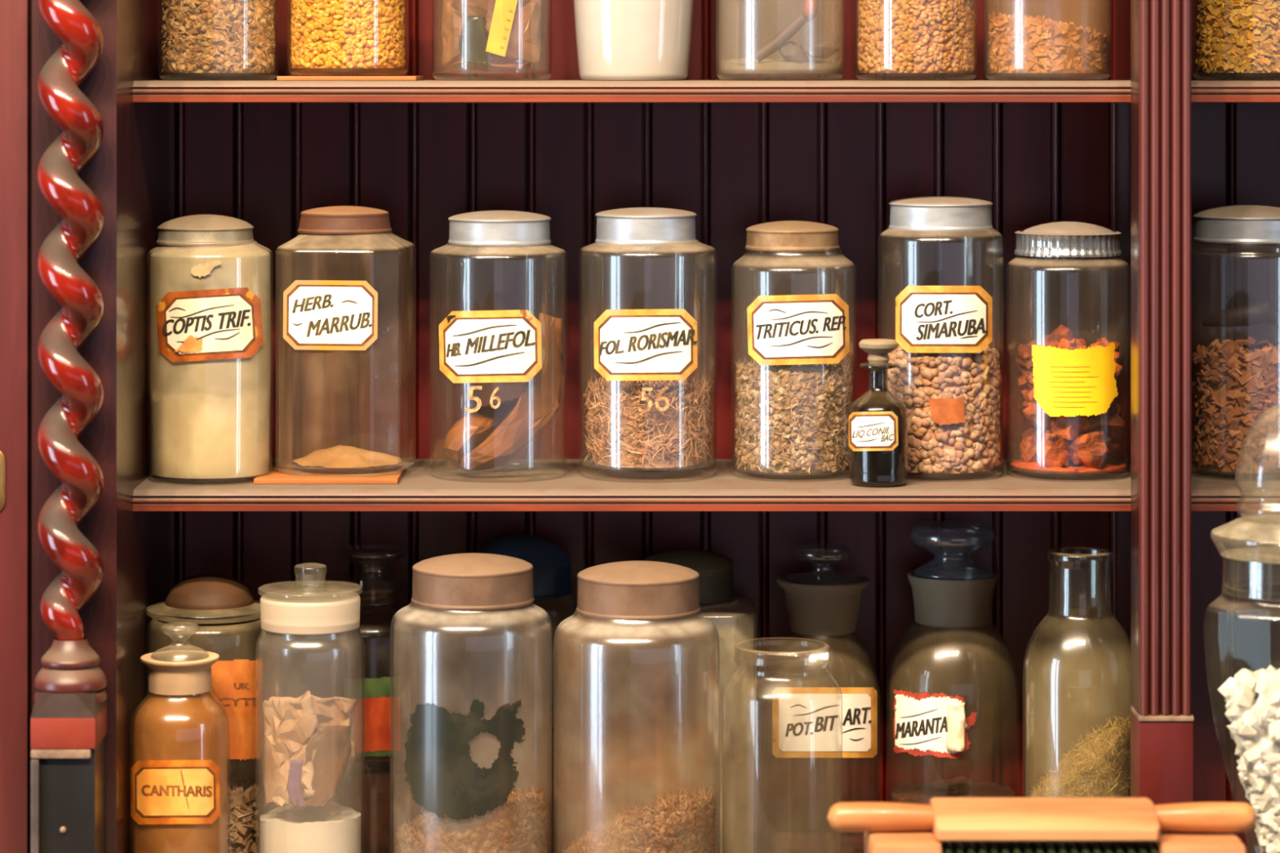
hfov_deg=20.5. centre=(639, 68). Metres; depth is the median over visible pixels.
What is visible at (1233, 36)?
flakes
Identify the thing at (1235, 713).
chip
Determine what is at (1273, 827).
chip
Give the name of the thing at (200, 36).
dried herbs
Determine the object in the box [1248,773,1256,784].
chip
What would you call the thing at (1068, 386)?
print
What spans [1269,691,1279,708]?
chip
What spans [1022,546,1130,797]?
flask
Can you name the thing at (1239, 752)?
chip
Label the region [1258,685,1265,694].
chip
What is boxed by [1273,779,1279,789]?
chip
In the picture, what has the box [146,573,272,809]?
jar
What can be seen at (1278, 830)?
chip
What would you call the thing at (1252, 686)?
chip
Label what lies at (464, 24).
wrapper
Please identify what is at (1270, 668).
chip
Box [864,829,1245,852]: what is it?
machine
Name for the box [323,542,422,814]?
bottle
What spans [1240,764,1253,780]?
chip
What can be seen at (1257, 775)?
chip
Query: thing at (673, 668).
storage jar
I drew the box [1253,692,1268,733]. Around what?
chip
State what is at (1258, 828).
chip
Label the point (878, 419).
bottle
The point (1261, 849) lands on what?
chip
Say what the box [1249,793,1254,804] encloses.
chip
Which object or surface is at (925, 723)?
bottle
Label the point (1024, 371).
chunk
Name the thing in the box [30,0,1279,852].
tall cabinet
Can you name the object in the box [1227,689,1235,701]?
chip
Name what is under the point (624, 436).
rosemary
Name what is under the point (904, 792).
powder
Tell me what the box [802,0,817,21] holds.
bowl
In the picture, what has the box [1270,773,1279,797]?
chip
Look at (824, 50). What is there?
lump
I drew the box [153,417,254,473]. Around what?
powder
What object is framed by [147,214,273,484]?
storage jar
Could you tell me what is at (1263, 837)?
chip
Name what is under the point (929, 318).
storage jar
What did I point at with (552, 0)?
storage jar
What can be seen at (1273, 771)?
chip
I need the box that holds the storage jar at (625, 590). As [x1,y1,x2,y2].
[553,560,719,852]
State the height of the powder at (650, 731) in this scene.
0.178 m
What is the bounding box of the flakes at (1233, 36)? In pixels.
[1195,0,1279,73]
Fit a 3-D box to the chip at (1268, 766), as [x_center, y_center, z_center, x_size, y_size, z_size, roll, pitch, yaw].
[0.547,0.601,3.056,0.022,0.021,0.023,0,0,-29]
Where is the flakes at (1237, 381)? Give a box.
[1192,336,1279,473]
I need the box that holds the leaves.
[226,769,268,852]
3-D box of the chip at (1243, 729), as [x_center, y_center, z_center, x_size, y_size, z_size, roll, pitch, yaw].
[0.528,0.571,3.061,0.022,0.017,0.022,0,0,0]
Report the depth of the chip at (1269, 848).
3.06 m
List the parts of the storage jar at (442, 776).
lid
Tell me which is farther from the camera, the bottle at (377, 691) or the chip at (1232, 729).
the bottle at (377, 691)
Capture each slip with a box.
[253,463,406,484]
[276,75,423,80]
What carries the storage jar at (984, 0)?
on the tall cabinet at (121, 151)
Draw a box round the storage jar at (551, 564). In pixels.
[457,533,578,839]
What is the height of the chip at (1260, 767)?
0.018 m
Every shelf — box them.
[133,80,1130,102]
[133,459,1130,511]
[1191,80,1279,102]
[1191,459,1279,511]
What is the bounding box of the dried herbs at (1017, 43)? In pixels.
[986,10,1107,73]
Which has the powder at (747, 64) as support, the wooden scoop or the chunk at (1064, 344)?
the wooden scoop
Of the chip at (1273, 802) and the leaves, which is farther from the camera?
the leaves
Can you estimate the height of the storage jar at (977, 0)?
0.245 m
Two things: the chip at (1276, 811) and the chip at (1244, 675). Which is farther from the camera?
the chip at (1244, 675)
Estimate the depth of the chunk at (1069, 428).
3.36 m
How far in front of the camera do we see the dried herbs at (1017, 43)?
3.35 m
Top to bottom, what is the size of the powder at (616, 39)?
0.243 m
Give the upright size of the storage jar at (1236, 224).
0.259 m
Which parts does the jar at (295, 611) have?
lid plate, lid, knob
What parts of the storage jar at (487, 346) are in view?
lid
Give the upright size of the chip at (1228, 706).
0.028 m
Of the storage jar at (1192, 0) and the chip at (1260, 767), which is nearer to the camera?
the chip at (1260, 767)
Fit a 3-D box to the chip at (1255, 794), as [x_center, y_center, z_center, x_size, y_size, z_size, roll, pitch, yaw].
[0.543,0.634,3.070,0.022,0.026,0.020,0,0,0]
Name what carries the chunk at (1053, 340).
on the chunk at (1029, 382)
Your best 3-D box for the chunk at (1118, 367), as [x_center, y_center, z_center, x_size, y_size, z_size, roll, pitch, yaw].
[0.441,0.295,3.390,0.040,0.039,0.031,0,0,-45]
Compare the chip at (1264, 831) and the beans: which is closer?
the chip at (1264, 831)
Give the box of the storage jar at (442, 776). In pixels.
[390,552,551,852]
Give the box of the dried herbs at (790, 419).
[734,358,853,473]
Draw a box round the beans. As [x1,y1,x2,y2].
[887,345,999,473]
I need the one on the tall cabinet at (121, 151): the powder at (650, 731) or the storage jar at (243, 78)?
the storage jar at (243, 78)
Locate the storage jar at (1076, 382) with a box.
[1005,222,1129,481]
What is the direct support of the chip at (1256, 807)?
on the crystal mass
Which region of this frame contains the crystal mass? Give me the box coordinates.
[1252,698,1279,808]
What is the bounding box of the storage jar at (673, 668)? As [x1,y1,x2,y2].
[626,549,756,852]
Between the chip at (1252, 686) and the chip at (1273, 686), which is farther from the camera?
the chip at (1252, 686)
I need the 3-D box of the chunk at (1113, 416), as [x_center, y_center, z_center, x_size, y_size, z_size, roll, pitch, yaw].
[0.437,0.328,3.386,0.052,0.041,0.046,0,0,0]
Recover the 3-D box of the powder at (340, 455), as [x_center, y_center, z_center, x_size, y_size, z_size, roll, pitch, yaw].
[-0.282,0.371,3.400,0.106,0.015,0.106,0,0,0]
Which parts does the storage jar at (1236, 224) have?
lid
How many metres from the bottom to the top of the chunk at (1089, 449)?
0.044 m
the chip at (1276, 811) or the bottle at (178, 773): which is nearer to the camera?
the chip at (1276, 811)
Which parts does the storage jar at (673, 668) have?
lid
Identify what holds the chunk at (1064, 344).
on the chunk
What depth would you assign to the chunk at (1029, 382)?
3.37 m
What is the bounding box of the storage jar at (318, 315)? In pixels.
[275,205,416,475]
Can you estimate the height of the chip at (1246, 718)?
0.023 m
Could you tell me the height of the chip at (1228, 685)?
0.023 m
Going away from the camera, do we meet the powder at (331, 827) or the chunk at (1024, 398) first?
the powder at (331, 827)
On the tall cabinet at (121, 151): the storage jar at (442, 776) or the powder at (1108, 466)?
the storage jar at (442, 776)
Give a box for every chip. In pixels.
[1217,676,1235,697]
[1224,685,1236,702]
[1224,709,1233,722]
[1225,699,1231,709]
[1226,702,1243,720]
[1226,724,1235,733]
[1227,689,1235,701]
[1228,696,1257,711]
[1231,720,1237,728]
[1233,684,1255,711]
[1233,729,1246,751]
[1234,668,1257,686]
[1235,720,1257,737]
[1235,746,1245,755]
[1236,763,1240,772]
[1238,772,1249,784]
[1239,735,1256,751]
[1240,705,1254,724]
[1240,755,1253,771]
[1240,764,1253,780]
[1243,682,1256,693]
[1243,746,1260,768]
[1244,783,1253,795]
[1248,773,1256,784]
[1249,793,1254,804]
[1250,709,1266,736]
[1251,774,1269,791]
[1251,784,1268,793]
[1252,760,1262,777]
[1252,804,1261,813]
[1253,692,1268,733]
[1253,760,1269,777]
[1253,791,1269,809]
[1253,799,1262,804]
[1254,672,1276,693]
[1255,796,1272,812]
[1255,811,1261,819]
[1255,824,1262,838]
[1256,670,1279,681]
[1256,786,1274,801]
[1257,668,1268,675]
[1257,836,1266,847]
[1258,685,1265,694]
[1258,808,1279,829]
[1258,835,1271,845]
[1259,738,1279,762]
[1259,826,1272,837]
[1259,845,1265,852]
[1261,677,1279,706]
[1262,705,1277,719]
[1262,717,1276,727]
[1262,752,1279,766]
[1262,760,1274,776]
[1266,665,1277,671]
[1266,723,1279,741]
[1266,831,1277,840]
[1266,842,1278,852]
[1267,766,1276,778]
[1268,671,1279,677]
[1268,823,1279,832]
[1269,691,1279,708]
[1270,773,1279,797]
[1270,809,1279,825]
[1271,719,1279,742]
[1271,786,1279,804]
[1271,799,1277,806]
[1271,839,1279,845]
[1272,803,1279,817]
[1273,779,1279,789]
[1275,707,1279,719]
[1275,764,1279,777]
[1276,827,1279,841]
[1276,841,1279,852]
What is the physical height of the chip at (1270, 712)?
0.014 m
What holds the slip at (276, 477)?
on the tall cabinet at (121, 151)
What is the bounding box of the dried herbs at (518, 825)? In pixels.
[394,783,547,852]
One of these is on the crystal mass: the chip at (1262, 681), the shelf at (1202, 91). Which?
the chip at (1262, 681)
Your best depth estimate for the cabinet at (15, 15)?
3.18 m
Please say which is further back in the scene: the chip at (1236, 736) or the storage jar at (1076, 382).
the storage jar at (1076, 382)
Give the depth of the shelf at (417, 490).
3.28 m
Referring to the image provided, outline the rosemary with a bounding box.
[582,374,712,468]
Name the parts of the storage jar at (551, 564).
lid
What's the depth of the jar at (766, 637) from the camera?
3.30 m
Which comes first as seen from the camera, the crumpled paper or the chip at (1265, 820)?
the chip at (1265, 820)
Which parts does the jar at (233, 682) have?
lid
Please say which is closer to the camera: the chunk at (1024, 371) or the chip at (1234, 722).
the chip at (1234, 722)
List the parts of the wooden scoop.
scoop handle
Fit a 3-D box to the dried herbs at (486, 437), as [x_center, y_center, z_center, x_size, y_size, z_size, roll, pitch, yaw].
[-0.132,0.309,3.382,0.116,0.151,0.064,0,0,0]
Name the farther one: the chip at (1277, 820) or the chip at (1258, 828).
the chip at (1258, 828)
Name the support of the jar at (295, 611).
on the tall cabinet at (121, 151)
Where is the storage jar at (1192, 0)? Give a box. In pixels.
[1191,0,1279,79]
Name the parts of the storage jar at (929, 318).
lid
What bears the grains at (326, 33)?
in the storage jar at (287, 0)
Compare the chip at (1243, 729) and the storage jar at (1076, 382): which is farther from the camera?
the storage jar at (1076, 382)
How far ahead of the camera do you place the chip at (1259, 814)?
3.07 m
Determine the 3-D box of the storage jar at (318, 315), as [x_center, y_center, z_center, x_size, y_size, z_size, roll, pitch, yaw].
[-0.283,0.259,3.398,0.122,0.253,0.125,0,0,10]
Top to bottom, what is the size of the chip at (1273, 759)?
0.019 m
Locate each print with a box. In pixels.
[500,8,512,48]
[1048,366,1098,407]
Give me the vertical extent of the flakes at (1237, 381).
0.124 m
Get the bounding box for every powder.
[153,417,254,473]
[259,802,360,852]
[291,444,401,467]
[327,759,418,852]
[573,0,693,79]
[632,715,749,763]
[720,57,839,72]
[770,828,864,852]
[890,776,1014,804]
[1009,458,1126,473]
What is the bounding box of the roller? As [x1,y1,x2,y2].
[827,797,1257,841]
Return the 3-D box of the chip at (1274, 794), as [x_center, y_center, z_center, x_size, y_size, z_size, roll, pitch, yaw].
[0.553,0.625,3.056,0.017,0.020,0.015,0,0,35]
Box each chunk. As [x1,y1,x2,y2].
[1016,339,1038,369]
[1017,362,1034,390]
[1017,386,1031,419]
[1018,427,1040,462]
[1022,400,1057,430]
[1023,372,1035,400]
[1035,428,1069,466]
[1040,324,1075,347]
[1049,414,1095,439]
[1057,337,1086,350]
[1066,427,1110,468]
[1088,337,1119,364]
[1088,402,1124,432]
[1104,426,1120,458]
[1114,363,1122,382]
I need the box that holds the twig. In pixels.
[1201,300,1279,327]
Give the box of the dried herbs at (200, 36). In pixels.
[160,0,275,73]
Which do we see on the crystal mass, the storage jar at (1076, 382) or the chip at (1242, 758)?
the chip at (1242, 758)
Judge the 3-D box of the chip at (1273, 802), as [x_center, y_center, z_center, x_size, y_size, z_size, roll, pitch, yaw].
[0.552,0.632,3.061,0.029,0.019,0.013,0,0,27]
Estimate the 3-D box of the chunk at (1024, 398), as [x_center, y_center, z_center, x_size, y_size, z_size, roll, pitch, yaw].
[0.386,0.328,3.413,0.039,0.048,0.044,0,0,0]
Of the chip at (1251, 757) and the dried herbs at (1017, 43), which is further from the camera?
the dried herbs at (1017, 43)
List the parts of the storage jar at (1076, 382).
lid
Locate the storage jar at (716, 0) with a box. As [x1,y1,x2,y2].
[715,0,844,79]
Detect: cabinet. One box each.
[0,0,31,852]
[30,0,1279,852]
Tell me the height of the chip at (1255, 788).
0.022 m
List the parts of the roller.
handle, handle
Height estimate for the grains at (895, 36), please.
0.106 m
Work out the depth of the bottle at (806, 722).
3.42 m
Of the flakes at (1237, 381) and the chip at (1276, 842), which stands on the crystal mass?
the chip at (1276, 842)
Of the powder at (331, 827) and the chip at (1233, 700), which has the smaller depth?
the chip at (1233, 700)
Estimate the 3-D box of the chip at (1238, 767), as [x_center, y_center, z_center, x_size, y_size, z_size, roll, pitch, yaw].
[0.535,0.611,3.080,0.026,0.028,0.017,0,0,38]
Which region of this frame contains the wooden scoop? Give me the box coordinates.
[752,0,817,62]
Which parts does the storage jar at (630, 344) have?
lid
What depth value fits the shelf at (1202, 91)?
3.28 m
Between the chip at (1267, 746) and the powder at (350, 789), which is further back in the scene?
the powder at (350, 789)
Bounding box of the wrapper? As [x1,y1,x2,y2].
[440,0,543,68]
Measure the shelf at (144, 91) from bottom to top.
0.020 m
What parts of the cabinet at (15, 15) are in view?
metal plate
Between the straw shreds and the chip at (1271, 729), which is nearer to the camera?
the chip at (1271, 729)
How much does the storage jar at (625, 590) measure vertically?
0.357 m
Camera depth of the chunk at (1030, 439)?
3.39 m
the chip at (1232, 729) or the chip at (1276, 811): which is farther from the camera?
the chip at (1232, 729)
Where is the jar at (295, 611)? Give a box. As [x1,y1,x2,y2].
[255,562,364,852]
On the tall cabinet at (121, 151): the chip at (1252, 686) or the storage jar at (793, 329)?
the storage jar at (793, 329)
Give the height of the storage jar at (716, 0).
0.245 m
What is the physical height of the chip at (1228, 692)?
0.025 m
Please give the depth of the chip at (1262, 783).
3.06 m
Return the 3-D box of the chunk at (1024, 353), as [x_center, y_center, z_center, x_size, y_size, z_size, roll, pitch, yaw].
[0.373,0.275,3.401,0.024,0.029,0.029,0,0,-33]
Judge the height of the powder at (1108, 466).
0.008 m
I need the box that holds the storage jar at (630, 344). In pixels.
[579,207,716,482]
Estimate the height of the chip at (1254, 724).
0.029 m
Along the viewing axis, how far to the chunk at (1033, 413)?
3.37 m
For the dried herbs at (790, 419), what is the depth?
3.35 m
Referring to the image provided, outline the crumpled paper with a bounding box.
[262,690,357,808]
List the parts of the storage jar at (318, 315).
lid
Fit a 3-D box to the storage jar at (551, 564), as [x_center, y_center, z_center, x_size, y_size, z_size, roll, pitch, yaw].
[-0.119,0.638,3.460,0.117,0.362,0.117,0,0,0]
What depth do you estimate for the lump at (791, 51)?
3.36 m
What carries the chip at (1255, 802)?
on the crystal mass
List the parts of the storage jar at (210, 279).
lid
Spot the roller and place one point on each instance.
(949, 819)
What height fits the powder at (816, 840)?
0.060 m
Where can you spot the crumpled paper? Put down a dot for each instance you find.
(308, 744)
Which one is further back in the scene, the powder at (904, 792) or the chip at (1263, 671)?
the powder at (904, 792)
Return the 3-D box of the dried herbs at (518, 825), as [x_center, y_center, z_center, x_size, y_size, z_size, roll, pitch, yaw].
[-0.158,0.741,3.310,0.144,0.132,0.144,0,0,-6]
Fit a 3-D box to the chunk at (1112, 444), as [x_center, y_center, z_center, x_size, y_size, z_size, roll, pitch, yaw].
[0.441,0.359,3.399,0.041,0.036,0.054,0,0,0]
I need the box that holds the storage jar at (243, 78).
[157,0,278,79]
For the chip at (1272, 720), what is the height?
0.016 m
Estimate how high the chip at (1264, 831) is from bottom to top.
0.016 m
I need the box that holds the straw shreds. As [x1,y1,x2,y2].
[1029,715,1130,797]
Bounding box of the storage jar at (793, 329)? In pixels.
[731,220,856,481]
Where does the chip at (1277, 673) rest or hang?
on the crystal mass
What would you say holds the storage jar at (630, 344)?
on the tall cabinet at (121, 151)
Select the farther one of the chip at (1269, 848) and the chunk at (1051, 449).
the chunk at (1051, 449)
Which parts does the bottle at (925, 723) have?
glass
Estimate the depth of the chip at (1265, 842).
3.07 m
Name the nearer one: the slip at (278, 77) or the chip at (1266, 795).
the chip at (1266, 795)
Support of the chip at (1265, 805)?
on the chip at (1259, 814)
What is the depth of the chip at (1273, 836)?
3.06 m
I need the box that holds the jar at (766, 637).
[722,637,842,852]
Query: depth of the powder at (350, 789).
3.42 m
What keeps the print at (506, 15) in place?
attached to the storage jar at (552, 0)
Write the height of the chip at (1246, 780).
0.014 m
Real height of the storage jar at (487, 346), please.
0.254 m
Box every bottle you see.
[129,622,230,852]
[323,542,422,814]
[766,542,879,852]
[848,338,907,487]
[887,520,1018,797]
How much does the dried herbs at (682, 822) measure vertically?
0.135 m
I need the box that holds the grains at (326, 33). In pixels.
[290,0,404,68]
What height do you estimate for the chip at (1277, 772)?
0.033 m
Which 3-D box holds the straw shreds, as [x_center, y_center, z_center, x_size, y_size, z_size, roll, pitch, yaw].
[0.416,0.712,3.340,0.101,0.202,0.101,0,0,34]
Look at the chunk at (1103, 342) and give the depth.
3.39 m
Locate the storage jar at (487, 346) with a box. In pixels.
[429,210,567,482]
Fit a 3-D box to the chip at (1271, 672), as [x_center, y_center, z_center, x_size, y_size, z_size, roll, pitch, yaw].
[0.551,0.540,3.087,0.032,0.029,0.021,0,0,-15]
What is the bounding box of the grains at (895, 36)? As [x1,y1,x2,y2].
[857,0,974,73]
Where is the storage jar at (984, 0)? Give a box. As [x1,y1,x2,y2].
[983,0,1111,79]
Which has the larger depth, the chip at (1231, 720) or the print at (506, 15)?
the print at (506, 15)
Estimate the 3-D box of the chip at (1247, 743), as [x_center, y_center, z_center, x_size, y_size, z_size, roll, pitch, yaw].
[0.527,0.585,3.066,0.014,0.014,0.018,0,0,-31]
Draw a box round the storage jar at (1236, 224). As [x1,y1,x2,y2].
[1191,204,1279,479]
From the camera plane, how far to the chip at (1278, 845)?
3.06 m
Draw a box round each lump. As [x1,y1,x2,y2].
[778,40,808,63]
[804,40,839,59]
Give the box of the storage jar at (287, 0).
[287,0,408,75]
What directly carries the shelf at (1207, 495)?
attached to the tall cabinet at (121, 151)
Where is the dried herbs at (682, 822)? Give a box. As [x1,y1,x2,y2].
[560,783,715,852]
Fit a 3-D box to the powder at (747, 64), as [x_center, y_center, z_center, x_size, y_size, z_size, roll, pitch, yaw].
[0.135,-0.003,3.400,0.114,0.015,0.114,0,0,0]
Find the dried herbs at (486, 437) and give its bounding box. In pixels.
[441,313,563,471]
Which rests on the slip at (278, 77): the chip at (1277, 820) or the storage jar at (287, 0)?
the storage jar at (287, 0)
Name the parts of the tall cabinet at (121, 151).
panel frame, panel frame, fluted post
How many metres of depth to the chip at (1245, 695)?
3.06 m
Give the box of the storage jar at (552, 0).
[431,0,552,79]
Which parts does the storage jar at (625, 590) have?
lid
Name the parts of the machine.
rail, rail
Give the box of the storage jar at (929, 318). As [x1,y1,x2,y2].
[878,195,1003,479]
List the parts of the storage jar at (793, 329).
lid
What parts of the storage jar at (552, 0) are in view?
yellow strip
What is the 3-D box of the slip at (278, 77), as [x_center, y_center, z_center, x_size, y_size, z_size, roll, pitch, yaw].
[-0.276,0.010,3.388,0.131,0.004,0.125,0,0,0]
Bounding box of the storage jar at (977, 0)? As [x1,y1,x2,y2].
[854,0,977,79]

